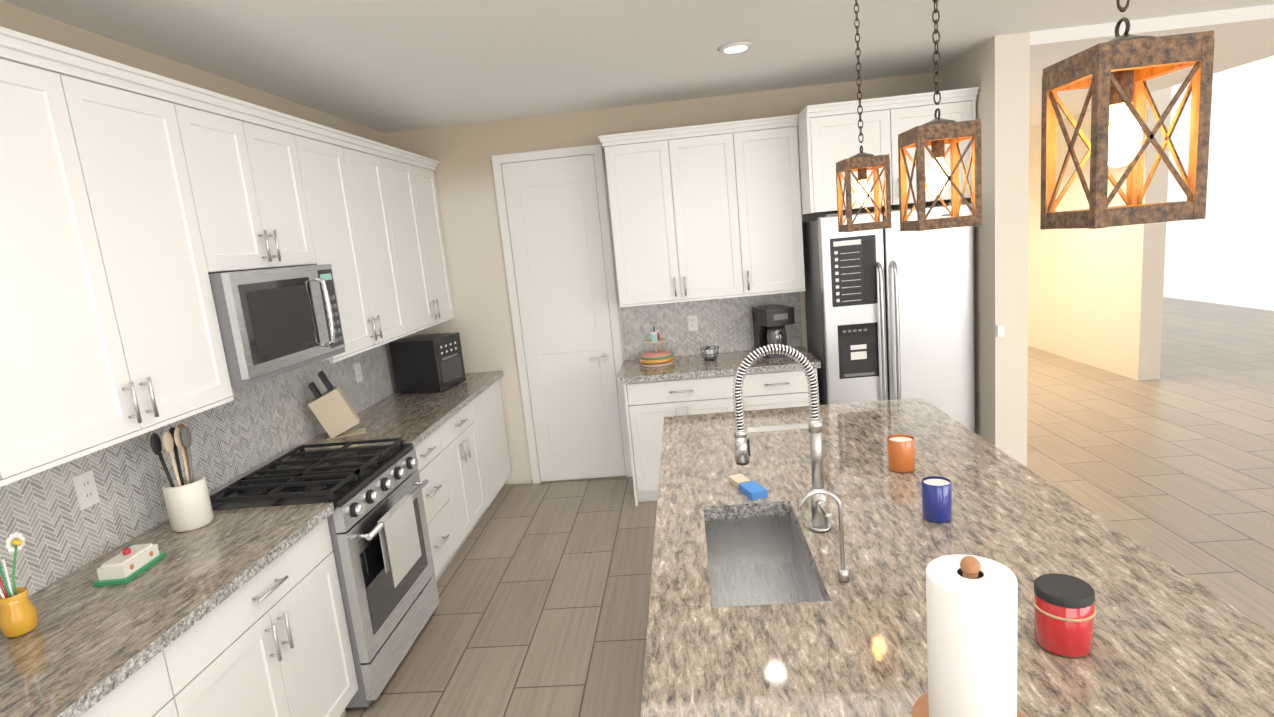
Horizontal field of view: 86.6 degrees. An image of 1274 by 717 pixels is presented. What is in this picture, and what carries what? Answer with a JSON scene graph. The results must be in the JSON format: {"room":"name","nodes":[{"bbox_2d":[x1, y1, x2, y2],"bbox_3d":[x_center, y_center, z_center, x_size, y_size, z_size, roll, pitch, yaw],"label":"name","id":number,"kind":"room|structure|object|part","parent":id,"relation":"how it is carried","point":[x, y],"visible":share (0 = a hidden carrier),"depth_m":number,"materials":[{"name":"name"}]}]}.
{"room":"kitchen","nodes":[
{"label":"kitchen","id":0,"kind":"room"},
{"bbox_2d":[0,1,385,273],"bbox_3d":[-2.126,0.656,0.009,0.200,2.740,11.100,-5,10,4],"label":"wall","id":1,"kind":"structure","parent":0,"point":[22,20],"depth_m":2.76,"materials":[{"name":"paint"}]},
{"bbox_2d":[0,438,11,486],"bbox_3d":[-1.834,-0.141,1.194,0.328,1.095,0.850,-5,10,4],"label":"upper cabinet","id":2,"kind":"object","parent":1,"relation":"attached to","point":[5,470],"depth_m":1.70,"materials":[{"name":"white wood"}]},
{"bbox_2d":[0,42,233,481],"bbox_3d":[-1.781,-0.298,2.054,0.328,1.095,0.901,-5,10,4],"label":"upper cabinet","id":3,"kind":"object","parent":1,"relation":"attached to","point":[137,206],"depth_m":2.02,"materials":[{"name":"white wood"}]},
{"bbox_2d":[0,332,415,596],"bbox_3d":[-1.817,0.320,3.029,0.010,0.448,4.387,-5,10,4],"label":"backsplash","id":4,"kind":"structure","parent":1,"relation":"attached to","point":[248,428],"depth_m":2.54,"materials":[{"name":"grey tile"}]},
{"bbox_2d":[72,470,99,509],"bbox_3d":[-1.854,0.442,2.276,0.008,0.116,0.072,-5,10,4],"label":"electrical outlet","id":5,"kind":"object","parent":4,"relation":"attached to","point":[86,489],"visible":1,"depth_m":2.27,"materials":[{"name":"white plastic"}]},
{"bbox_2d":[354,362,362,382],"bbox_3d":[-1.736,0.087,4.210,0.008,0.116,0.072,-5,10,4],"label":"electrical outlet","id":6,"kind":"object","parent":4,"relation":"attached to","point":[358,372],"visible":1,"depth_m":4.20,"materials":[{"name":"white plastic"}]},
{"bbox_2d":[180,94,319,272],"bbox_3d":[-1.753,-0.678,2.828,0.328,0.625,0.759,-5,10,4],"label":"upper cabinet","id":7,"kind":"object","parent":1,"relation":"attached to","point":[250,178],"depth_m":2.78,"materials":[{"name":"white wood"}]},
{"bbox_2d":[208,264,344,386],"bbox_3d":[-1.639,-0.162,2.916,0.456,0.430,0.754,-5,10,4],"label":"microwave","id":8,"kind":"object","parent":7,"relation":"attached to","point":[273,322],"visible":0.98,"depth_m":2.75,"materials":[{"name":"grey metal"}]},
{"bbox_2d":[296,126,411,361],"bbox_3d":[-1.681,-0.599,3.693,0.328,1.095,0.920,-5,10,4],"label":"upper cabinet","id":9,"kind":"object","parent":1,"relation":"attached to","point":[348,183],"depth_m":3.66,"materials":[{"name":"white wood"}]},
{"bbox_2d":[384,150,435,333],"bbox_3d":[-1.639,-0.725,4.380,0.328,1.095,0.480,-5,10,4],"label":"upper cabinet","id":10,"kind":"object","parent":1,"relation":"attached to","point":[401,173],"depth_m":4.41,"materials":[{"name":"white wood"}]},
{"bbox_2d":[412,158,454,324],"bbox_3d":[-1.611,-0.807,4.827,0.328,1.095,0.430,-5,10,4],"label":"upper cabinet","id":11,"kind":"object","parent":1,"relation":"attached to","point":[425,178],"depth_m":4.84,"materials":[{"name":"white wood"}]},
{"bbox_2d":[0,0,1273,132],"bbox_3d":[2.760,-1.138,-0.620,10.500,0.080,11.100,-5,10,4],"label":"ceiling","id":12,"kind":"structure","parent":0,"point":[385,66],"depth_m":3.28,"materials":[{"name":"white paint"}]},
{"bbox_2d":[717,42,753,52],"bbox_3d":[0.510,-1.605,3.497,0.190,0.012,0.190,-5,10,4],"label":"recessed light","id":13,"kind":"object","parent":12,"relation":"in","point":[734,47],"visible":1,"depth_m":3.46,"materials":[{"name":"white"}]},
{"bbox_2d":[836,0,891,231],"bbox_3d":[0.854,-0.986,2.591,0.164,0.976,0.164,-5,10,4],"label":"pendant light","id":14,"kind":"object","parent":12,"relation":"hanging from","point":[861,162],"visible":1,"depth_m":2.59,"materials":[{"name":"brown"}]},
{"bbox_2d":[898,0,981,231],"bbox_3d":[0.807,-0.845,1.821,0.164,0.976,0.164,-5,10,4],"label":"pendant light","id":15,"kind":"object","parent":12,"relation":"hanging from","point":[936,134],"visible":1,"depth_m":1.83,"materials":[{"name":"brown"}]},
{"bbox_2d":[1040,0,1214,229],"bbox_3d":[0.760,-0.703,1.050,0.164,0.976,0.164,-5,10,4],"label":"pendant light","id":16,"kind":"object","parent":12,"relation":"hanging from","point":[1115,73],"visible":1,"depth_m":1.05,"materials":[{"name":"brown"}]},
{"bbox_2d":[384,72,939,484],"bbox_3d":[0.243,-0.476,5.106,3.920,2.740,0.200,-5,10,4],"label":"wall","id":17,"kind":"structure","parent":0,"point":[481,322],"depth_m":4.92,"materials":[{"name":"paint"}]},
{"bbox_2d":[491,144,632,483],"bbox_3d":[-0.539,-0.270,5.056,0.800,2.500,0.061,-5,10,4],"label":"pantry door","id":18,"kind":"structure","parent":17,"relation":"in","point":[553,240],"depth_m":5.06,"materials":[{"name":"white wood"}]},
{"bbox_2d":[602,126,745,305],"bbox_3d":[0.265,-0.972,4.741,0.860,1.095,0.331,-5,10,4],"label":"upper cabinet","id":19,"kind":"object","parent":17,"relation":"attached to","point":[706,212],"depth_m":4.58,"materials":[{"name":"white wood"}]},
{"bbox_2d":[619,292,802,359],"bbox_3d":[0.548,-0.260,5.019,1.325,0.448,0.010,-5,10,4],"label":"backsplash","id":20,"kind":"structure","parent":17,"relation":"attached to","point":[725,324],"depth_m":5.02,"materials":[{"name":"grey tile"}]},
{"bbox_2d":[687,315,697,330],"bbox_3d":[0.415,-0.262,5.016,0.072,0.116,0.008,-5,10,4],"label":"electrical outlet","id":21,"kind":"object","parent":20,"relation":"attached to","point":[692,323],"visible":1,"depth_m":5.01,"materials":[{"name":"white plastic"}]},
{"bbox_2d":[734,118,805,295],"bbox_3d":[0.901,-1.024,4.693,0.420,1.095,0.331,-5,10,4],"label":"upper cabinet","id":22,"kind":"object","parent":17,"relation":"attached to","point":[769,194],"depth_m":4.53,"materials":[{"name":"white wood"}]},
{"bbox_2d":[797,87,978,214],"bbox_3d":[1.575,-1.316,4.422,1.002,0.635,0.675,-5,10,4],"label":"upper cabinet","id":23,"kind":"object","parent":17,"relation":"attached to","point":[828,135],"visible":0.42,"depth_m":4.14,"materials":[{"name":"white wood"}]},
{"bbox_2d":[343,297,1273,716],"bbox_3d":[3.280,0.851,4.042,10.500,0.060,19.600,-5,10,4],"label":"floor","id":24,"kind":"structure","parent":0,"point":[541,609],"depth_m":4.04,"materials":[{"name":"beige tile"}]},
{"bbox_2d":[80,643,187,716],"bbox_3d":[-1.555,1.292,1.461,0.608,0.880,0.891,-5,10,4],"label":"base cabinet","id":25,"kind":"object","parent":24,"relation":"on","point":[154,690],"depth_m":1.75,"materials":[{"name":"white wood"}]},
{"bbox_2d":[172,518,358,716],"bbox_3d":[-1.502,1.135,2.320,0.608,0.880,0.860,-5,10,4],"label":"base cabinet","id":26,"kind":"object","parent":24,"relation":"on","point":[271,639],"depth_m":2.29,"materials":[{"name":"white wood"}]},
{"bbox_2d":[0,502,334,716],"bbox_3d":[-1.556,0.767,1.776,0.643,0.039,1.797,-5,10,4],"label":"countertop","id":27,"kind":"structure","parent":26,"relation":"on","point":[82,647],"depth_m":1.93,"materials":[{"name":"stone"}]},
{"bbox_2d":[0,532,38,637],"bbox_3d":[-1.688,0.612,1.836,0.080,0.267,0.116,-5,10,4],"label":"flower vase","id":28,"kind":"object","parent":27,"relation":"on","point":[18,614],"visible":1,"depth_m":1.82,"materials":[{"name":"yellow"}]},
{"bbox_2d":[92,543,165,586],"bbox_3d":[-1.630,0.644,2.167,0.100,0.078,0.190,-6,10,-1],"label":"butter dish","id":29,"kind":"object","parent":27,"relation":"on","point":[125,565],"visible":1,"depth_m":2.13,"materials":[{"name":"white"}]},
{"bbox_2d":[150,423,213,531],"bbox_3d":[-1.672,0.436,2.498,0.136,0.377,0.170,-5,10,4],"label":"utensil crock","id":30,"kind":"object","parent":27,"relation":"on","point":[187,502],"visible":1,"depth_m":2.46,"materials":[{"name":"white ceramic"}]},
{"bbox_2d":[209,437,439,708],"bbox_3d":[-1.385,0.948,3.105,0.731,0.952,0.754,-5,10,4],"label":"range","id":31,"kind":"object","parent":24,"relation":"on","point":[379,533],"visible":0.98,"depth_m":2.91,"materials":[{"name":"grey metal"}]},
{"bbox_2d":[414,427,459,582],"bbox_3d":[-1.415,0.876,3.729,0.608,0.880,0.490,-5,10,4],"label":"base cabinet","id":32,"kind":"object","parent":24,"relation":"on","point":[432,458],"depth_m":3.78,"materials":[{"name":"white wood"}]},
{"bbox_2d":[440,398,490,547],"bbox_3d":[-1.381,0.774,4.288,0.608,0.880,0.649,-5,10,4],"label":"base cabinet","id":33,"kind":"object","parent":24,"relation":"on","point":[462,430],"depth_m":4.27,"materials":[{"name":"white wood"}]},
{"bbox_2d":[476,380,511,503],"bbox_3d":[-1.341,0.653,4.943,0.608,0.880,0.686,-5,10,4],"label":"base cabinet","id":34,"kind":"object","parent":24,"relation":"on","point":[489,406],"depth_m":4.91,"materials":[{"name":"white wood"}]},
{"bbox_2d":[294,370,503,450],"bbox_3d":[-1.401,0.302,4.310,0.643,0.039,1.834,-5,10,4],"label":"countertop","id":35,"kind":"structure","parent":34,"relation":"on","point":[416,419],"depth_m":4.03,"materials":[{"name":"stone"}]},
{"bbox_2d":[308,371,365,439],"bbox_3d":[-1.625,0.239,3.635,0.252,0.359,0.110,-9,11,-20],"label":"knife block","id":36,"kind":"object","parent":35,"relation":"on","point":[331,408],"visible":0.98,"depth_m":3.59,"materials":[{"name":"beige wood"}]},
{"bbox_2d":[389,332,465,393],"bbox_3d":[-1.451,0.029,4.721,0.350,0.360,0.340,-3,10,16],"label":"air fryer","id":37,"kind":"object","parent":35,"relation":"on","point":[428,363],"visible":1,"depth_m":4.58,"materials":[{"name":"black"}]},
{"bbox_2d":[623,375,736,505],"bbox_3d":[0.336,0.507,4.866,0.741,0.880,0.610,-5,10,4],"label":"base cabinet","id":38,"kind":"object","parent":24,"relation":"on","point":[650,405],"depth_m":4.53,"materials":[{"name":"white wood"}]},
{"bbox_2d":[616,346,820,383],"bbox_3d":[0.547,0.037,4.749,1.335,0.039,0.642,-5,10,4],"label":"countertop","id":39,"kind":"structure","parent":38,"relation":"on","point":[689,366],"depth_m":4.55,"materials":[{"name":"stone"}]},
{"bbox_2d":[639,326,673,366],"bbox_3d":[0.132,-0.095,4.826,0.254,0.270,0.258,-5,10,4],"label":"tiered tray","id":40,"kind":"object","parent":39,"relation":"on","point":[657,358],"visible":1,"depth_m":4.76,"materials":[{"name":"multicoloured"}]},
{"bbox_2d":[700,346,718,360],"bbox_3d":[0.516,-0.035,4.783,0.135,0.096,0.137,-5,10,4],"label":"wire basket","id":41,"kind":"object","parent":39,"relation":"on","point":[709,352],"visible":1,"depth_m":4.76,"materials":[{"name":"grey metal"}]},
{"bbox_2d":[752,304,794,358],"bbox_3d":[0.965,-0.193,4.739,0.200,0.335,0.296,-7,10,-10],"label":"coffee maker","id":42,"kind":"object","parent":39,"relation":"on","point":[770,322],"visible":0.69,"depth_m":4.65,"materials":[{"name":"black plastic"}]},
{"bbox_2d":[741,368,817,410],"bbox_3d":[0.972,0.454,4.817,0.540,0.880,0.610,-5,10,4],"label":"base cabinet","id":43,"kind":"object","parent":24,"relation":"on","point":[788,388],"depth_m":4.47,"materials":[{"name":"white wood"}]},
{"bbox_2d":[802,201,974,431],"bbox_3d":[1.702,-0.075,4.611,0.934,1.852,0.727,-5,10,4],"label":"fridge","id":44,"kind":"object","parent":24,"relation":"on","point":[889,313],"visible":0.75,"depth_m":4.29,"materials":[{"name":"grey metal"}]},
{"bbox_3d":[1.643,-0.271,4.249,0.790,1.197,0.079,-5,10,4],"label":"handle","id":45,"kind":"part","parent":44,"relation":"part of","materials":[{"name":"silver metal"}]},
{"bbox_2d":[640,397,1273,716],"bbox_3d":[0.729,0.937,2.114,1.270,0.920,2.705,-5,10,4],"label":"kitchen island","id":46,"kind":"object","parent":24,"relation":"on","point":[757,608],"visible":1,"depth_m":1.67,"materials":[{"name":"brown"}]},
{"bbox_2d":[728,474,767,499],"bbox_3d":[0.383,0.444,2.360,0.060,0.025,0.200,-8,10,-15],"label":"sponge","id":47,"kind":"object","parent":46,"relation":"on","point":[750,489],"visible":1,"depth_m":2.32,"materials":[{"name":"blue"}]},
{"bbox_2d":[732,344,831,532],"bbox_3d":[0.414,0.244,1.915,0.268,0.565,0.168,-5,10,4],"label":"faucet","id":48,"kind":"object","parent":46,"relation":"on","point":[821,513],"visible":1,"depth_m":1.95,"materials":[{"name":"silver metal"}]},
{"bbox_2d":[798,490,848,582],"bbox_3d":[0.464,0.443,1.686,0.118,0.245,0.026,-5,10,4],"label":"faucet","id":49,"kind":"object","parent":46,"relation":"on","point":[843,574],"visible":1,"depth_m":1.68,"materials":[{"name":"silver metal"}]},
{"bbox_2d":[887,434,914,472],"bbox_3d":[0.938,0.337,2.401,0.092,0.115,0.092,-5,10,4],"label":"candle","id":50,"kind":"object","parent":46,"relation":"on","point":[900,453],"visible":1,"depth_m":2.37,"materials":[{"name":"orange wax"}]},
{"bbox_2d":[921,476,951,522],"bbox_3d":[0.884,0.414,1.998,0.083,0.115,0.097,-5,10,4],"label":"candle","id":51,"kind":"object","parent":46,"relation":"on","point":[936,491],"visible":1,"depth_m":1.96,"materials":[{"name":"blue ceramic"}]},
{"bbox_2d":[912,554,1024,716],"bbox_3d":[0.562,0.488,1.138,0.190,0.331,0.190,-5,10,4],"label":"paper towel","id":52,"kind":"object","parent":46,"relation":"on","point":[971,603],"visible":1,"depth_m":1.08,"materials":[{"name":"white paper"}]},
{"bbox_2d":[1032,573,1095,657],"bbox_3d":[0.867,0.520,1.369,0.114,0.130,0.110,-5,10,4],"label":"jar","id":53,"kind":"object","parent":46,"relation":"on","point":[1064,611],"visible":1,"depth_m":1.33,"materials":[{"name":"red glass"}]},
{"bbox_2d":[938,32,1029,466],"bbox_3d":[2.507,-1.306,8.558,0.190,2.740,9.250,-5,10,4],"label":"wall","id":54,"kind":"structure","parent":0,"point":[995,70],"depth_m":4.03,"materials":[{"name":"beige paint"}]},
{"bbox_2d":[996,325,1004,336],"bbox_3d":[2.187,-0.166,4.065,0.040,0.070,0.019,-5,10,4],"label":"light switch","id":55,"kind":"object","parent":54,"relation":"attached to","point":[1000,330],"visible":0.93,"depth_m":4.06,"materials":[{"name":"white plastic"}]},
{"bbox_2d":[1028,86,1171,380],"bbox_3d":[5.059,-1.756,9.719,0.200,2.740,6.900,-5,10,4],"label":"wall","id":56,"kind":"structure","parent":0,"point":[1095,297],"depth_m":7.09,"materials":[{"name":"beige paint"}]},
{"bbox_2d":[1029,4,1273,128],"bbox_3d":[3.622,-2.791,8.421,2.290,0.150,9.649,-5,10,4],"label":"ceiling","id":57,"kind":"structure","parent":0,"point":[1243,36],"depth_m":3.94,"materials":[{"name":"white paint"}]}
]}

